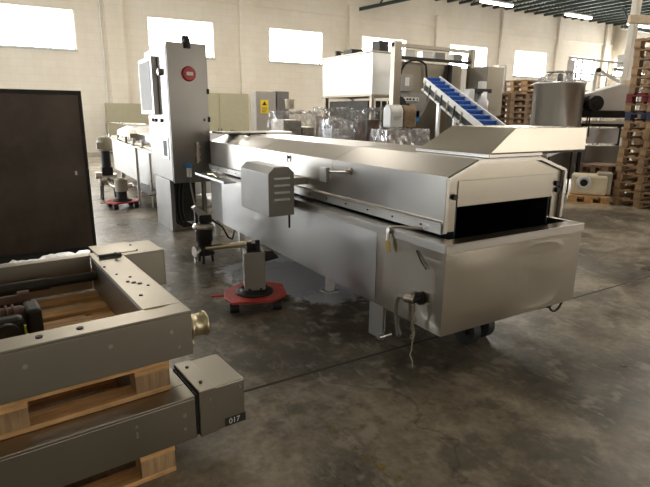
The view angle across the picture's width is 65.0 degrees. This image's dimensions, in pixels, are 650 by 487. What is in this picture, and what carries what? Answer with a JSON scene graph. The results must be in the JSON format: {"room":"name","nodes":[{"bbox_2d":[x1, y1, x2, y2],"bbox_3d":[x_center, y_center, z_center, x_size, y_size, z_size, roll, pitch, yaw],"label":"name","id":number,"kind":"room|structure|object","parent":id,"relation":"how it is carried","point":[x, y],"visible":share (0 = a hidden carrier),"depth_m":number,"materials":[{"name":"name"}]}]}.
{"room":"processing plant","nodes":[
{"label":"processing plant","id":0,"kind":"room"},
{"bbox_2d":[0,0,615,152],"bbox_3d":[-3.577,-7.820,21.094,49.001,7.700,0.301,-7,16,-27],"label":"wall","id":1,"kind":"structure","parent":0,"point":[83,71],"depth_m":21.53,"materials":[{"name":"paint"}]},
{"bbox_2d":[0,5,77,51],"bbox_3d":[-10.002,-7.432,17.646,2.520,1.380,0.285,-7,16,-27],"label":"window","id":2,"kind":"structure","parent":1,"relation":"in","point":[21,27],"depth_m":17.75,"materials":[{"name":"white"}]},
{"bbox_2d":[98,0,108,102],"bbox_3d":[-8.089,-7.224,18.570,0.050,5.300,0.050,-7,16,-27],"label":"trim","id":3,"kind":"structure","parent":1,"relation":"attached to","point":[98,0],"depth_m":18.59,"materials":[{"name":"white plastic"}]},
{"bbox_2d":[103,0,129,103],"bbox_3d":[-7.675,-6.540,18.937,0.620,6.200,0.160,-7,16,-27],"label":"trim","id":4,"kind":"structure","parent":1,"relation":"attached to","point":[113,9],"depth_m":18.73,"materials":[{"name":"paint"}]},
{"bbox_2d":[147,18,215,59],"bbox_3d":[-5.606,-7.958,19.892,2.590,1.380,0.285,-7,16,-27],"label":"window","id":5,"kind":"structure","parent":1,"relation":"in","point":[160,31],"depth_m":19.89,"materials":[{"name":"white"}]},
{"bbox_2d":[238,0,255,130],"bbox_3d":[-3.203,-7.074,21.222,0.620,6.200,0.160,-7,16,-27],"label":"trim","id":6,"kind":"structure","parent":1,"relation":"attached to","point":[245,7],"depth_m":20.91,"materials":[{"name":"paint"}]},
{"bbox_2d":[269,29,322,65],"bbox_3d":[-1.271,-8.477,22.106,2.560,1.380,0.285,-7,16,-27],"label":"window","id":7,"kind":"structure","parent":1,"relation":"in","point":[286,46],"depth_m":22.19,"materials":[{"name":"white"}]},
{"bbox_2d":[346,5,361,100],"bbox_3d":[1.313,-7.615,23.529,0.620,6.200,0.160,-7,16,-27],"label":"trim","id":8,"kind":"structure","parent":1,"relation":"attached to","point":[355,16],"depth_m":22.92,"materials":[{"name":"paint"}]},
{"bbox_2d":[362,37,403,51],"bbox_3d":[2.763,-8.959,24.167,2.550,1.380,0.285,-7,16,-27],"label":"window","id":9,"kind":"structure","parent":1,"relation":"in","point":[367,42],"depth_m":23.87,"materials":[{"name":"white"}]},
{"bbox_2d":[199,0,613,45],"bbox_3d":[1.573,-10.235,23.048,36.400,0.080,0.077,-7,16,-27],"label":"trim","id":10,"kind":"structure","parent":1,"relation":"attached to","point":[218,1],"depth_m":23.76,"materials":[{"name":"metal"}]},
{"bbox_2d":[433,15,447,64],"bbox_3d":[5.696,-8.139,25.768,0.620,6.200,0.160,-7,16,-27],"label":"trim","id":11,"kind":"structure","parent":1,"relation":"attached to","point":[441,21],"depth_m":25.12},
{"bbox_2d":[449,45,484,67],"bbox_3d":[7.389,-9.513,26.530,2.600,1.380,0.285,-7,16,-27],"label":"window","id":12,"kind":"structure","parent":1,"relation":"in","point":[479,61],"depth_m":26.73,"materials":[{"name":"white"}]},
{"bbox_2d":[497,9,509,65],"bbox_3d":[9.454,-8.928,27.600,0.400,6.900,0.160,-7,16,-27],"label":"trim","id":13,"kind":"structure","parent":1,"relation":"attached to","point":[505,13],"depth_m":27.02,"materials":[{"name":"paint"}]},
{"bbox_2d":[513,51,543,78],"bbox_3d":[11.441,-9.997,28.600,2.550,1.380,0.285,-7,16,-27],"label":"window","id":14,"kind":"structure","parent":1,"relation":"in","point":[527,64],"depth_m":28.73,"materials":[{"name":"white"}]},
{"bbox_2d":[552,17,565,81],"bbox_3d":[13.350,-9.394,29.590,0.400,6.900,0.160,-7,16,-27],"label":"trim","id":15,"kind":"structure","parent":1,"relation":"attached to","point":[561,23],"depth_m":29.07,"materials":[{"name":"paint"}]},
{"bbox_2d":[572,56,593,81],"bbox_3d":[15.448,-10.477,30.647,2.300,1.380,0.285,-7,16,-27],"label":"window","id":16,"kind":"structure","parent":1,"relation":"in","point":[587,65],"depth_m":30.94,"materials":[{"name":"white"}]},
{"bbox_2d":[592,24,612,127],"bbox_3d":[17.070,-9.839,31.490,0.400,6.900,0.160,-7,16,-27],"label":"trim","id":17,"kind":"structure","parent":1,"relation":"attached to","point":[608,32],"depth_m":30.97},
{"bbox_2d":[0,143,649,486],"bbox_3d":[4.929,-0.433,8.401,49.000,0.200,37.000,-8,17,-30],"label":"floor","id":18,"kind":"structure","parent":0,"point":[560,398],"depth_m":2.99,"materials":[{"name":"concrete"}]},
{"bbox_2d":[0,89,96,263],"bbox_3d":[-3.375,-0.544,4.658,2.245,1.695,0.066,-8,16,-29],"label":"panel","id":19,"kind":"object","parent":18,"relation":"on","point":[46,206],"depth_m":4.98,"materials":[{"name":"metal"}]},
{"bbox_2d":[28,378,175,486],"bbox_3d":[-1.449,0.879,2.281,1.200,0.144,1.100,-9,17,-35],"label":"wooden pallet","id":20,"kind":"object","parent":18,"relation":"on","point":[152,466],"visible":0.13,"depth_m":2.16,"materials":[{"name":"brown wood"}]},
{"bbox_2d":[0,354,245,486],"bbox_3d":[-1.391,0.688,2.288,1.676,0.224,1.218,-9,17,-35],"label":"steel frame","id":21,"kind":"object","parent":20,"relation":"on","point":[205,396],"visible":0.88,"depth_m":2.03,"materials":[{"name":"grey metal"}]},
{"bbox_2d":[0,291,170,440],"bbox_3d":[-1.462,0.527,2.261,1.200,0.144,1.080,-9,17,-35],"label":"wooden pallet","id":22,"kind":"object","parent":21,"relation":"on","point":[15,420],"visible":0.32,"depth_m":2.10,"materials":[{"name":"brown wood"}]},
{"bbox_2d":[0,290,43,339],"bbox_3d":[-1.520,0.354,2.313,0.405,0.160,0.345,-9,17,-35],"label":"motor","id":23,"kind":"object","parent":22,"relation":"on","point":[19,315],"visible":0.95,"depth_m":2.33,"materials":[{"name":"metal"}]},
{"bbox_2d":[0,240,209,404],"bbox_3d":[-1.447,0.316,2.351,1.685,0.257,1.338,-9,17,-35],"label":"steel frame","id":24,"kind":"object","parent":22,"relation":"on","point":[150,326],"visible":1,"depth_m":2.11,"materials":[{"name":"metal"}]},
{"bbox_2d":[95,136,133,199],"bbox_3d":[-3.658,-1.276,8.757,0.851,1.092,0.383,14,20,43],"label":"pump","id":25,"kind":"object","parent":18,"relation":"on","point":[106,177],"visible":0.93,"depth_m":8.87,"materials":[{"name":"metal"}]},
{"bbox_2d":[101,178,139,209],"bbox_3d":[-3.336,-0.822,8.240,0.590,0.470,0.470,-12,19,-40],"label":"jack","id":26,"kind":"object","parent":18,"relation":"on","point":[121,186],"visible":1,"depth_m":8.18,"materials":[{"name":"red paint"}]},
{"bbox_2d":[105,103,148,153],"bbox_3d":[-7.327,-4.304,19.088,1.500,1.800,0.520,-7,16,-27],"label":"tall cabinet","id":27,"kind":"object","parent":18,"relation":"on","point":[115,112],"visible":0.39,"depth_m":18.68,"materials":[{"name":"metal"}]},
{"bbox_2d":[105,122,225,206],"bbox_3d":[-3.214,-1.665,9.918,1.495,1.280,4.770,-8,17,-30],"label":"conveyor section","id":28,"kind":"object","parent":18,"relation":"on","point":[131,145],"visible":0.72,"depth_m":9.24,"materials":[{"name":"silver metal"}]},
{"bbox_2d":[117,126,225,146],"bbox_3d":[-3.035,-2.069,9.791,1.040,0.270,4.550,-8,17,-30],"label":"hood","id":29,"kind":"object","parent":28,"relation":"attached to","point":[143,132],"depth_m":9.52,"materials":[{"name":"silver metal"}]},
{"bbox_2d":[138,35,211,231],"bbox_3d":[-1.921,-1.380,6.635,0.564,2.370,1.388,-8,17,-30],"label":"tall cabinet","id":30,"kind":"object","parent":18,"relation":"on","point":[174,91],"visible":0.97,"depth_m":6.27,"materials":[{"name":"silver metal"}]},
{"bbox_2d":[191,205,252,263],"bbox_3d":[-0.988,-0.091,5.196,0.713,0.601,0.398,5,15,18],"label":"valve","id":31,"kind":"object","parent":18,"relation":"on","point":[203,225],"visible":1,"depth_m":5.14,"materials":[{"name":"metal"}]},
{"bbox_2d":[208,93,248,131],"bbox_3d":[-4.290,-4.858,20.474,2.450,2.250,0.520,-7,16,-27],"label":"tall cabinet","id":32,"kind":"object","parent":18,"relation":"on","point":[227,111],"visible":0.3,"depth_m":20.34,"materials":[{"name":"metal"}]},
{"bbox_2d":[211,240,286,312],"bbox_3d":[-0.615,0.226,4.080,0.590,0.540,0.470,-3,15,-13],"label":"jack","id":33,"kind":"object","parent":18,"relation":"on","point":[254,288],"visible":1,"depth_m":4.00,"materials":[{"name":"red paint"}]},
{"bbox_2d":[251,91,275,130],"bbox_3d":[-2.057,-3.985,17.227,0.720,2.200,0.420,-8,17,-30],"label":"electrical cabinet","id":34,"kind":"object","parent":18,"relation":"on","point":[263,103],"visible":0.56,"depth_m":16.93,"materials":[{"name":"metal"}]},
{"bbox_2d":[272,91,288,119],"bbox_3d":[-1.518,-4.069,17.542,0.460,2.220,0.420,-8,17,-30],"label":"locker","id":35,"kind":"object","parent":18,"relation":"on","point":[281,96],"visible":0.37,"depth_m":17.20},
{"bbox_2d":[267,111,315,136],"bbox_3d":[-0.741,-2.227,11.583,1.026,1.598,0.929,-8,17,-30],"label":"crate","id":36,"kind":"object","parent":18,"relation":"on","point":[295,126],"visible":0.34,"depth_m":11.21,"materials":[{"name":"beige metal"}]},
{"bbox_2d":[285,99,294,108],"bbox_3d":[-0.784,-3.096,11.323,0.230,0.210,0.230,-8,17,-30],"label":"bucket","id":37,"kind":"object","parent":36,"relation":"on","point":[289,103],"visible":1,"depth_m":11.24,"materials":[{"name":"beige plastic"}]},
{"bbox_2d":[311,107,353,139],"bbox_3d":[0.194,-2.379,12.057,0.880,1.677,0.841,-8,17,-30],"label":"crate","id":38,"kind":"object","parent":18,"relation":"on","point":[337,124],"visible":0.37,"depth_m":11.82,"materials":[{"name":"silver metal"}]},
{"bbox_2d":[318,117,353,139],"bbox_3d":[0.218,-1.759,10.060,0.663,1.460,0.634,-8,17,-30],"label":"crate","id":39,"kind":"object","parent":18,"relation":"on","point":[330,132],"visible":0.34,"depth_m":9.81,"materials":[{"name":"clear plastic"}]},
{"bbox_2d":[321,40,404,135],"bbox_3d":[1.008,-3.821,14.392,1.130,3.340,2.538,-8,17,-30],"label":"machine","id":40,"kind":"object","parent":18,"relation":"on","point":[355,74],"visible":0.62,"depth_m":13.62,"materials":[{"name":"silver metal"}]},
{"bbox_2d":[330,429,403,481],"bbox_3d":[0.148,0.947,2.361,0.115,0.001,0.550,-8,17,-30],"label":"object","id":41,"kind":"structure","parent":18,"relation":"on","point":[380,466],"depth_m":2.24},
{"bbox_2d":[353,107,387,141],"bbox_3d":[0.941,-1.943,10.405,0.802,1.662,0.763,-8,17,-30],"label":"crate","id":42,"kind":"object","parent":18,"relation":"on","point":[362,128],"visible":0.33,"depth_m":10.10,"materials":[{"name":"silver metal"}]},
{"bbox_2d":[195,125,586,366],"bbox_3d":[0.013,-0.418,4.832,1.682,1.431,4.314,-8,17,-30],"label":"conveyor","id":43,"kind":"object","parent":18,"relation":"on","point":[451,233],"visible":1,"depth_m":3.34,"materials":[{"name":"silver metal"}]},
{"bbox_2d":[370,128,429,145],"bbox_3d":[1.298,-1.389,9.017,1.029,1.277,0.521,-8,17,-30],"label":"crate","id":44,"kind":"object","parent":18,"relation":"on","point":[395,140],"visible":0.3,"depth_m":8.76,"materials":[{"name":"clear plastic"}]},
{"bbox_2d":[383,105,402,126],"bbox_3d":[1.173,-2.183,8.729,0.269,0.376,0.223,-8,17,-30],"label":"plastic container","id":45,"kind":"object","parent":44,"relation":"on","point":[393,114],"visible":1,"depth_m":8.66,"materials":[{"name":"white plastic"}]},
{"bbox_2d":[401,105,415,126],"bbox_3d":[1.417,-2.220,8.881,0.272,0.377,0.211,-8,17,-30],"label":"sack","id":46,"kind":"object","parent":44,"relation":"on","point":[409,111],"visible":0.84,"depth_m":8.80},
{"bbox_2d":[388,41,475,145],"bbox_3d":[2.298,-3.039,12.056,2.500,3.000,0.900,-8,17,-30],"label":"machine","id":47,"kind":"object","parent":18,"relation":"on","point":[406,78],"visible":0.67,"depth_m":11.62,"materials":[{"name":"beige metal"}]},
{"bbox_2d":[244,276,649,392],"bbox_3d":[9.439,-0.553,8.653,39.000,0.005,0.020,-8,17,-30],"label":"trim","id":48,"kind":"structure","parent":18,"relation":"on","point":[293,377],"depth_m":3.24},
{"bbox_2d":[422,76,505,136],"bbox_3d":[2.283,-1.784,8.668,0.376,2.236,3.382,-1,14,-7],"label":"conveyor","id":49,"kind":"object","parent":18,"relation":"on","point":[462,109],"visible":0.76,"depth_m":8.69,"materials":[{"name":"blue plastic"},{"name":"brushed stainless steel"},{"name":"steel"}]},
{"bbox_2d":[446,66,504,129],"bbox_3d":[3.344,-2.671,11.561,1.396,2.550,0.760,-8,17,-30],"label":"machine","id":50,"kind":"object","parent":18,"relation":"on","point":[485,87],"visible":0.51,"depth_m":11.41,"materials":[{"name":"beige metal"}]},
{"bbox_2d":[475,65,506,92],"bbox_3d":[4.275,-3.325,13.663,1.170,2.800,0.200,-8,17,-30],"label":"mast","id":51,"kind":"object","parent":18,"relation":"on","point":[504,66],"visible":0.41,"depth_m":13.58,"materials":[{"name":"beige metal"}]},
{"bbox_2d":[530,71,586,178],"bbox_3d":[4.789,-2.348,10.665,1.018,2.393,1.020,-8,17,-30],"label":"drum","id":52,"kind":"object","parent":18,"relation":"on","point":[559,103],"visible":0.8,"depth_m":10.18,"materials":[{"name":"silver metal"}]},
{"bbox_2d":[541,152,581,192],"bbox_3d":[4.621,-1.517,10.065,0.720,1.075,0.416,1,14,0],"label":"table","id":53,"kind":"object","parent":18,"relation":"on","point":[546,155],"visible":0.27,"depth_m":9.97,"materials":[{"name":"silver metal"}]},
{"bbox_2d":[567,191,609,204],"bbox_3d":[4.767,-0.826,9.243,0.660,0.144,0.500,7,16,24],"label":"wooden pallet","id":54,"kind":"object","parent":18,"relation":"on","point":[572,198],"visible":0.88,"depth_m":9.05,"materials":[{"name":"brown wood"}]},
{"bbox_2d":[570,171,612,195],"bbox_3d":[4.762,-1.082,9.136,0.640,0.400,0.420,7,16,24],"label":"machine","id":55,"kind":"object","parent":54,"relation":"on","point":[599,184],"visible":1,"depth_m":8.98,"materials":[{"name":"metal"}]},
{"bbox_2d":[566,56,644,160],"bbox_3d":[8.173,-4.108,16.233,3.915,3.130,1.400,-8,17,-30],"label":"platform","id":56,"kind":"object","parent":18,"relation":"on","point":[571,63],"visible":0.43,"depth_m":14.74,"materials":[{"name":"metal"}]},
{"bbox_2d":[575,67,636,172],"bbox_3d":[5.859,-2.393,10.719,1.165,2.475,0.810,1,14,0],"label":"machine","id":57,"kind":"object","parent":18,"relation":"on","point":[609,101],"visible":0.71,"depth_m":10.48,"materials":[{"name":"metal"}]},
{"bbox_2d":[583,84,628,110],"bbox_3d":[5.808,-3.051,10.661,1.020,0.538,0.500,1,14,0],"label":"industrial machine","id":58,"kind":"object","parent":57,"relation":"attached to","point":[614,96],"depth_m":10.42,"materials":[{"name":"metal"}]},
{"bbox_2d":[612,52,645,144],"bbox_3d":[11.100,-4.745,17.944,3.000,3.580,0.680,-8,17,-30],"label":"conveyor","id":59,"kind":"object","parent":18,"relation":"on","point":[620,58],"visible":0.17,"depth_m":17.07,"materials":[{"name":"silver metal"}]},
{"bbox_2d":[611,0,649,145],"bbox_3d":[8.141,-4.040,12.165,3.316,5.000,1.367,-1,14,-8],"label":"storage rack","id":60,"kind":"object","parent":18,"relation":"on","point":[634,19],"visible":0.53,"depth_m":11.33,"materials":[{"name":"beige metal"}]},
{"bbox_2d":[612,194,649,207],"bbox_3d":[5.802,-0.756,9.007,1.200,0.144,0.800,-9,17,-32],"label":"wooden pallet","id":61,"kind":"object","parent":18,"relation":"on","point":[637,203],"visible":0.76,"depth_m":8.83,"materials":[{"name":"brown wood"}]},
{"bbox_2d":[612,186,649,198],"bbox_3d":[5.808,-0.904,9.005,1.200,0.144,0.800,-9,17,-32],"label":"wooden pallet","id":62,"kind":"object","parent":61,"relation":"on","point":[617,192],"visible":0.78,"depth_m":8.84,"materials":[{"name":"brown wood"}]},
{"bbox_2d":[613,177,649,190],"bbox_3d":[5.796,-1.042,8.957,1.200,0.144,0.800,-9,17,-33],"label":"wooden pallet","id":63,"kind":"object","parent":62,"relation":"on","point":[639,186],"visible":0.81,"depth_m":8.79,"materials":[{"name":"brown wood"}]},
{"bbox_2d":[616,169,649,182],"bbox_3d":[5.832,-1.181,8.922,1.200,0.144,0.800,-8,17,-32],"label":"wooden pallet","id":64,"kind":"object","parent":63,"relation":"on","point":[643,178],"visible":0.88,"depth_m":8.78,"materials":[{"name":"brown wood"}]},
{"bbox_2d":[615,161,649,173],"bbox_3d":[5.793,-1.321,8.885,1.200,0.144,0.800,-8,17,-32],"label":"wooden pallet","id":65,"kind":"object","parent":64,"relation":"on","point":[620,167],"visible":0.88,"depth_m":8.78,"materials":[{"name":"brown wood"}]},
{"bbox_2d":[616,154,649,164],"bbox_3d":[5.802,-1.469,8.879,1.200,0.144,0.800,-9,17,-33],"label":"wooden pallet","id":66,"kind":"object","parent":65,"relation":"on","point":[642,160],"visible":0.91,"depth_m":8.71,"materials":[{"name":"brown wood"}]},
{"bbox_2d":[618,146,649,155],"bbox_3d":[5.806,-1.604,8.825,1.200,0.144,0.800,-8,17,-32],"label":"wooden pallet","id":67,"kind":"object","parent":66,"relation":"on","point":[623,150],"visible":0.92,"depth_m":8.74,"materials":[{"name":"brown wood"}]},
{"bbox_2d":[621,137,649,147],"bbox_3d":[5.831,-1.741,8.777,1.200,0.144,0.800,-9,17,-32],"label":"wooden pallet","id":68,"kind":"object","parent":67,"relation":"on","point":[645,143],"visible":0.96,"depth_m":8.71,"materials":[{"name":"brown wood"}]},
{"bbox_2d":[620,129,649,138],"bbox_3d":[5.788,-1.881,8.738,1.200,0.144,0.800,-9,17,-33],"label":"wooden pallet","id":69,"kind":"object","parent":68,"relation":"on","point":[625,133],"visible":0.95,"depth_m":8.66,"materials":[{"name":"brown wood"}]},
{"bbox_2d":[623,120,649,129],"bbox_3d":[5.816,-2.016,8.687,1.200,0.144,0.800,-9,17,-32],"label":"wooden pallet","id":70,"kind":"object","parent":69,"relation":"on","point":[628,124],"visible":0.99,"depth_m":8.64,"materials":[{"name":"brown wood"}]},
{"bbox_2d":[624,112,649,120],"bbox_3d":[5.806,-2.155,8.647,1.200,0.144,0.800,-9,17,-32],"label":"wooden pallet","id":71,"kind":"object","parent":70,"relation":"on","point":[628,115],"visible":0.97,"depth_m":8.60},
{"bbox_2d":[624,103,649,111],"bbox_3d":[5.823,-2.311,8.674,1.200,0.144,0.800,-9,17,-33],"label":"wooden pallet","id":72,"kind":"object","parent":71,"relation":"on","point":[629,107],"visible":1,"depth_m":8.62,"materials":[{"name":"brown wood"}]},
{"bbox_2d":[625,93,649,102],"bbox_3d":[5.807,-2.446,8.617,1.200,0.144,0.800,-9,17,-32],"label":"wooden pallet","id":73,"kind":"object","parent":72,"relation":"on","point":[630,98],"visible":0.98,"depth_m":8.57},
{"bbox_2d":[628,84,649,93],"bbox_3d":[5.831,-2.584,8.577,1.200,0.144,0.800,-9,17,-32],"label":"wooden pallet","id":74,"kind":"object","parent":73,"relation":"on","point":[633,89],"visible":0.88,"depth_m":8.53,"materials":[{"name":"brown wood"}]},
{"bbox_2d":[630,75,649,84],"bbox_3d":[5.829,-2.719,8.518,1.200,0.144,0.800,-8,17,-32],"label":"wooden pallet","id":75,"kind":"object","parent":74,"relation":"on","point":[635,80],"visible":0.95,"depth_m":8.48,"materials":[{"name":"brown wood"}]},
{"bbox_2d":[631,66,649,75],"bbox_3d":[5.825,-2.861,8.491,1.200,0.144,0.800,-9,17,-32],"label":"wooden pallet","id":76,"kind":"object","parent":75,"relation":"on","point":[637,70],"visible":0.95,"depth_m":8.45,"materials":[{"name":"brown wood"}]},
{"bbox_2d":[632,56,649,66],"bbox_3d":[5.844,-3.005,8.473,1.200,0.144,0.800,-9,17,-32],"label":"wooden pallet","id":77,"kind":"object","parent":76,"relation":"on","point":[638,61],"visible":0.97,"depth_m":8.43,"materials":[{"name":"brown wood"}]},
{"bbox_2d":[633,47,649,57],"bbox_3d":[5.846,-3.149,8.451,1.200,0.144,0.800,-8,17,-32],"label":"wooden pallet","id":78,"kind":"object","parent":77,"relation":"on","point":[638,52],"visible":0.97,"depth_m":8.41,"materials":[{"name":"brown wood"}]},
{"bbox_2d":[634,37,649,47],"bbox_3d":[5.819,-3.284,8.395,1.200,0.144,0.800,-9,17,-32],"label":"wooden pallet","id":79,"kind":"object","parent":78,"relation":"on","point":[639,43],"visible":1,"depth_m":8.35,"materials":[{"name":"brown wood"}]},
{"bbox_3d":[5.562,-1.094,10.330,0.800,0.144,0.600,-9,17,-33],"label":"wooden pallet","id":80,"kind":"object","parent":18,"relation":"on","visible":0},
{"bbox_3d":[5.566,-1.236,10.300,0.800,0.144,0.600,-9,17,-33],"label":"wooden pallet","id":81,"kind":"object","parent":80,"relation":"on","visible":0},
{"bbox_2d":[579,171,627,180],"bbox_3d":[5.587,-1.374,10.257,0.800,0.144,0.600,-9,17,-33],"label":"wooden pallet","id":82,"kind":"object","parent":81,"relation":"on","point":[614,174],"visible":0.14,"depth_m":10.02,"materials":[{"name":"brown wood"}]},
{"bbox_2d":[579,162,627,172],"bbox_3d":[5.591,-1.518,10.237,0.800,0.144,0.600,-9,17,-33],"label":"wooden pallet","id":83,"kind":"object","parent":82,"relation":"on","point":[598,166],"visible":0.75,"depth_m":10.05,"materials":[{"name":"brown wood"}]},
{"bbox_3d":[4.660,-1.801,13.074,1.200,0.144,0.800,-8,17,-30],"label":"wooden pallet","id":84,"kind":"object","parent":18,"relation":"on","visible":0},
{"bbox_3d":[4.659,-1.942,13.043,1.200,0.144,0.800,-8,17,-30],"label":"wooden pallet","id":85,"kind":"object","parent":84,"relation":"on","visible":0},
{"bbox_3d":[4.670,-2.082,13.008,1.200,0.144,0.800,-8,17,-30],"label":"wooden pallet","id":86,"kind":"object","parent":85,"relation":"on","visible":0},
{"bbox_3d":[4.661,-2.220,12.963,1.200,0.144,0.800,-8,17,-30],"label":"wooden pallet","id":87,"kind":"object","parent":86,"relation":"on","visible":0},
{"bbox_3d":[4.670,-2.365,12.950,1.200,0.144,0.800,-8,17,-30],"label":"wooden pallet","id":88,"kind":"object","parent":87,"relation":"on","visible":0},
{"bbox_3d":[4.688,-2.498,12.886,1.200,0.144,0.800,-8,16,-30],"label":"wooden pallet","id":89,"kind":"object","parent":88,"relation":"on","visible":0},
{"bbox_3d":[4.688,-2.645,12.877,1.200,0.144,0.800,-8,17,-30],"label":"wooden pallet","id":90,"kind":"object","parent":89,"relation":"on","visible":0},
{"bbox_3d":[4.686,-2.781,12.826,1.200,0.144,0.800,-8,17,-30],"label":"wooden pallet","id":91,"kind":"object","parent":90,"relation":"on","visible":0},
{"bbox_3d":[4.693,-2.919,12.783,1.200,0.144,0.800,-8,17,-30],"label":"wooden pallet","id":92,"kind":"object","parent":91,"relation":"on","visible":0},
{"bbox_2d":[498,118,529,123],"bbox_3d":[4.691,-3.063,12.764,1.200,0.144,0.800,-8,17,-30],"label":"wooden pallet","id":93,"kind":"object","parent":92,"relation":"on","point":[508,120],"visible":0.64,"depth_m":12.40,"materials":[{"name":"brown wood"}]},
{"bbox_2d":[496,112,530,117],"bbox_3d":[4.676,-3.199,12.709,1.200,0.144,0.800,-8,17,-30],"label":"wooden pallet","id":94,"kind":"object","parent":93,"relation":"on","point":[508,114],"visible":0.56,"depth_m":12.36,"materials":[{"name":"brown wood"}]},
{"bbox_2d":[501,106,531,111],"bbox_3d":[4.686,-3.344,12.694,1.200,0.144,0.800,-8,17,-30],"label":"wooden pallet","id":95,"kind":"object","parent":94,"relation":"on","point":[509,108],"visible":0.61,"depth_m":12.34,"materials":[{"name":"brown wood"}]},
{"bbox_2d":[501,99,531,105],"bbox_3d":[4.684,-3.484,12.660,1.200,0.144,0.800,-8,16,-30],"label":"wooden pallet","id":96,"kind":"object","parent":95,"relation":"on","point":[510,102],"visible":0.6,"depth_m":12.31,"materials":[{"name":"brown wood"}]},
{"bbox_2d":[502,93,532,99],"bbox_3d":[4.679,-3.622,12.613,1.200,0.144,0.800,-8,17,-30],"label":"wooden pallet","id":97,"kind":"object","parent":96,"relation":"on","point":[525,96],"visible":0.56,"depth_m":12.27,"materials":[{"name":"brown wood"}]},
{"bbox_3d":[5.663,-2.285,15.023,1.200,0.144,0.800,-8,17,-30],"label":"wooden pallet","id":98,"kind":"object","parent":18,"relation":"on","visible":0},
{"bbox_3d":[5.667,-2.430,15.005,1.200,0.144,0.800,-8,17,-30],"label":"wooden pallet","id":99,"kind":"object","parent":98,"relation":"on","visible":0},
{"bbox_3d":[5.677,-2.570,14.971,1.200,0.144,0.800,-8,17,-30],"label":"wooden pallet","id":100,"kind":"object","parent":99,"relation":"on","visible":0},
{"bbox_3d":[5.695,-2.708,14.927,1.200,0.144,0.800,-8,17,-30],"label":"wooden pallet","id":101,"kind":"object","parent":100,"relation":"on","visible":0},
{"bbox_3d":[5.693,-2.852,14.906,1.200,0.144,0.800,-8,17,-30],"label":"wooden pallet","id":102,"kind":"object","parent":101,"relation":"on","visible":0},
{"bbox_3d":[5.708,-2.984,14.840,1.200,0.144,0.800,-8,17,-30],"label":"wooden pallet","id":103,"kind":"object","parent":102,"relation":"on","visible":0},
{"bbox_3d":[5.696,-3.131,14.830,1.200,0.144,0.800,-8,17,-30],"label":"wooden pallet","id":104,"kind":"object","parent":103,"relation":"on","visible":0},
{"bbox_3d":[5.684,-3.264,14.768,1.200,0.144,0.800,-8,17,-30],"label":"wooden pallet","id":105,"kind":"object","parent":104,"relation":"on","visible":0},
{"bbox_3d":[5.667,-3.409,14.751,1.200,0.144,0.800,-8,17,-30],"label":"wooden pallet","id":106,"kind":"object","parent":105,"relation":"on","visible":0},
{"bbox_3d":[5.702,-3.544,14.697,1.200,0.144,0.800,-8,17,-30],"label":"wooden pallet","id":107,"kind":"object","parent":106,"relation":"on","visible":0},
{"bbox_3d":[5.700,-3.683,14.658,1.200,0.144,0.800,-8,17,-30],"label":"wooden pallet","id":108,"kind":"object","parent":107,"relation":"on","visible":0},
{"bbox_3d":[5.680,-3.829,14.644,1.200,0.144,0.800,-8,17,-31],"label":"wooden pallet","id":109,"kind":"object","parent":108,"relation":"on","visible":0},
{"bbox_3d":[5.682,-3.962,14.581,1.200,0.144,0.800,-8,17,-31],"label":"wooden pallet","id":110,"kind":"object","parent":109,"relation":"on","visible":0},
{"bbox_3d":[5.685,-4.103,14.548,1.200,0.144,0.800,-8,17,-30],"label":"wooden pallet","id":111,"kind":"object","parent":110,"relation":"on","visible":0},
{"bbox_2d":[504,91,532,96],"bbox_3d":[5.703,-4.245,14.523,1.200,0.144,0.800,-8,17,-31],"label":"wooden pallet","id":112,"kind":"object","parent":111,"relation":"on","point":[526,92],"visible":0.28,"depth_m":14.15,"materials":[{"name":"brown wood"}]},
{"bbox_2d":[505,85,533,90],"bbox_3d":[5.715,-4.385,14.484,1.200,0.144,0.800,-8,17,-30],"label":"wooden pallet","id":113,"kind":"object","parent":112,"relation":"on","point":[517,87],"visible":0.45,"depth_m":14.14,"materials":[{"name":"brown wood"}]},
{"bbox_2d":[505,80,551,85],"bbox_3d":[5.697,-4.527,14.457,1.200,0.144,0.800,-8,17,-30],"label":"wooden pallet","id":114,"kind":"object","parent":113,"relation":"on","point":[512,82],"visible":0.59,"depth_m":14.15,"materials":[{"name":"brown wood"}]},
{"bbox_2d":[359,0,649,32],"bbox_3d":[4.998,-7.169,6.690,49.000,1.900,37.000,-8,17,-30],"label":"ceiling","id":115,"kind":"structure","parent":0,"point":[618,11],"depth_m":26.17,"materials":[{"name":"paint"}]},
{"bbox_2d":[479,0,513,6],"bbox_3d":[7.456,-11.005,21.959,1.900,1.335,0.280,-8,17,-30],"label":"ceiling lamp","id":116,"kind":"object","parent":115,"relation":"hanging from","point":[494,2],"visible":1,"depth_m":22.02,"materials":[{"name":"white plastic"}]},
{"bbox_2d":[564,0,592,18],"bbox_3d":[12.309,-11.624,24.588,1.900,1.335,0.280,-8,17,-30],"label":"ceiling lamp","id":117,"kind":"object","parent":115,"relation":"hanging from","point":[571,14],"visible":1,"depth_m":24.60,"materials":[{"name":"white plastic"}]},
{"bbox_2d":[628,24,649,27],"bbox_3d":[16.691,-12.177,26.940,1.900,1.335,0.280,-8,17,-30],"label":"ceiling lamp","id":118,"kind":"object","parent":115,"relation":"hanging from","point":[640,25],"visible":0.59,"depth_m":27.19,"materials":[{"name":"white plastic"}]},
{"bbox_2d":[602,24,649,127],"bbox_3d":[26.324,-6.806,18.297,0.300,7.700,34.000,-8,17,-30],"label":"wall","id":119,"kind":"structure","parent":0,"point":[620,39],"depth_m":31.01,"materials":[{"name":"paint"}]},
{"bbox_2d":[614,58,621,75],"bbox_3d":[18.543,-10.647,30.669,0.080,1.100,2.200,-8,17,-30],"label":"window","id":120,"kind":"structure","parent":119,"relation":"in","point":[616,73],"depth_m":31.51,"materials":[{"name":"white"}]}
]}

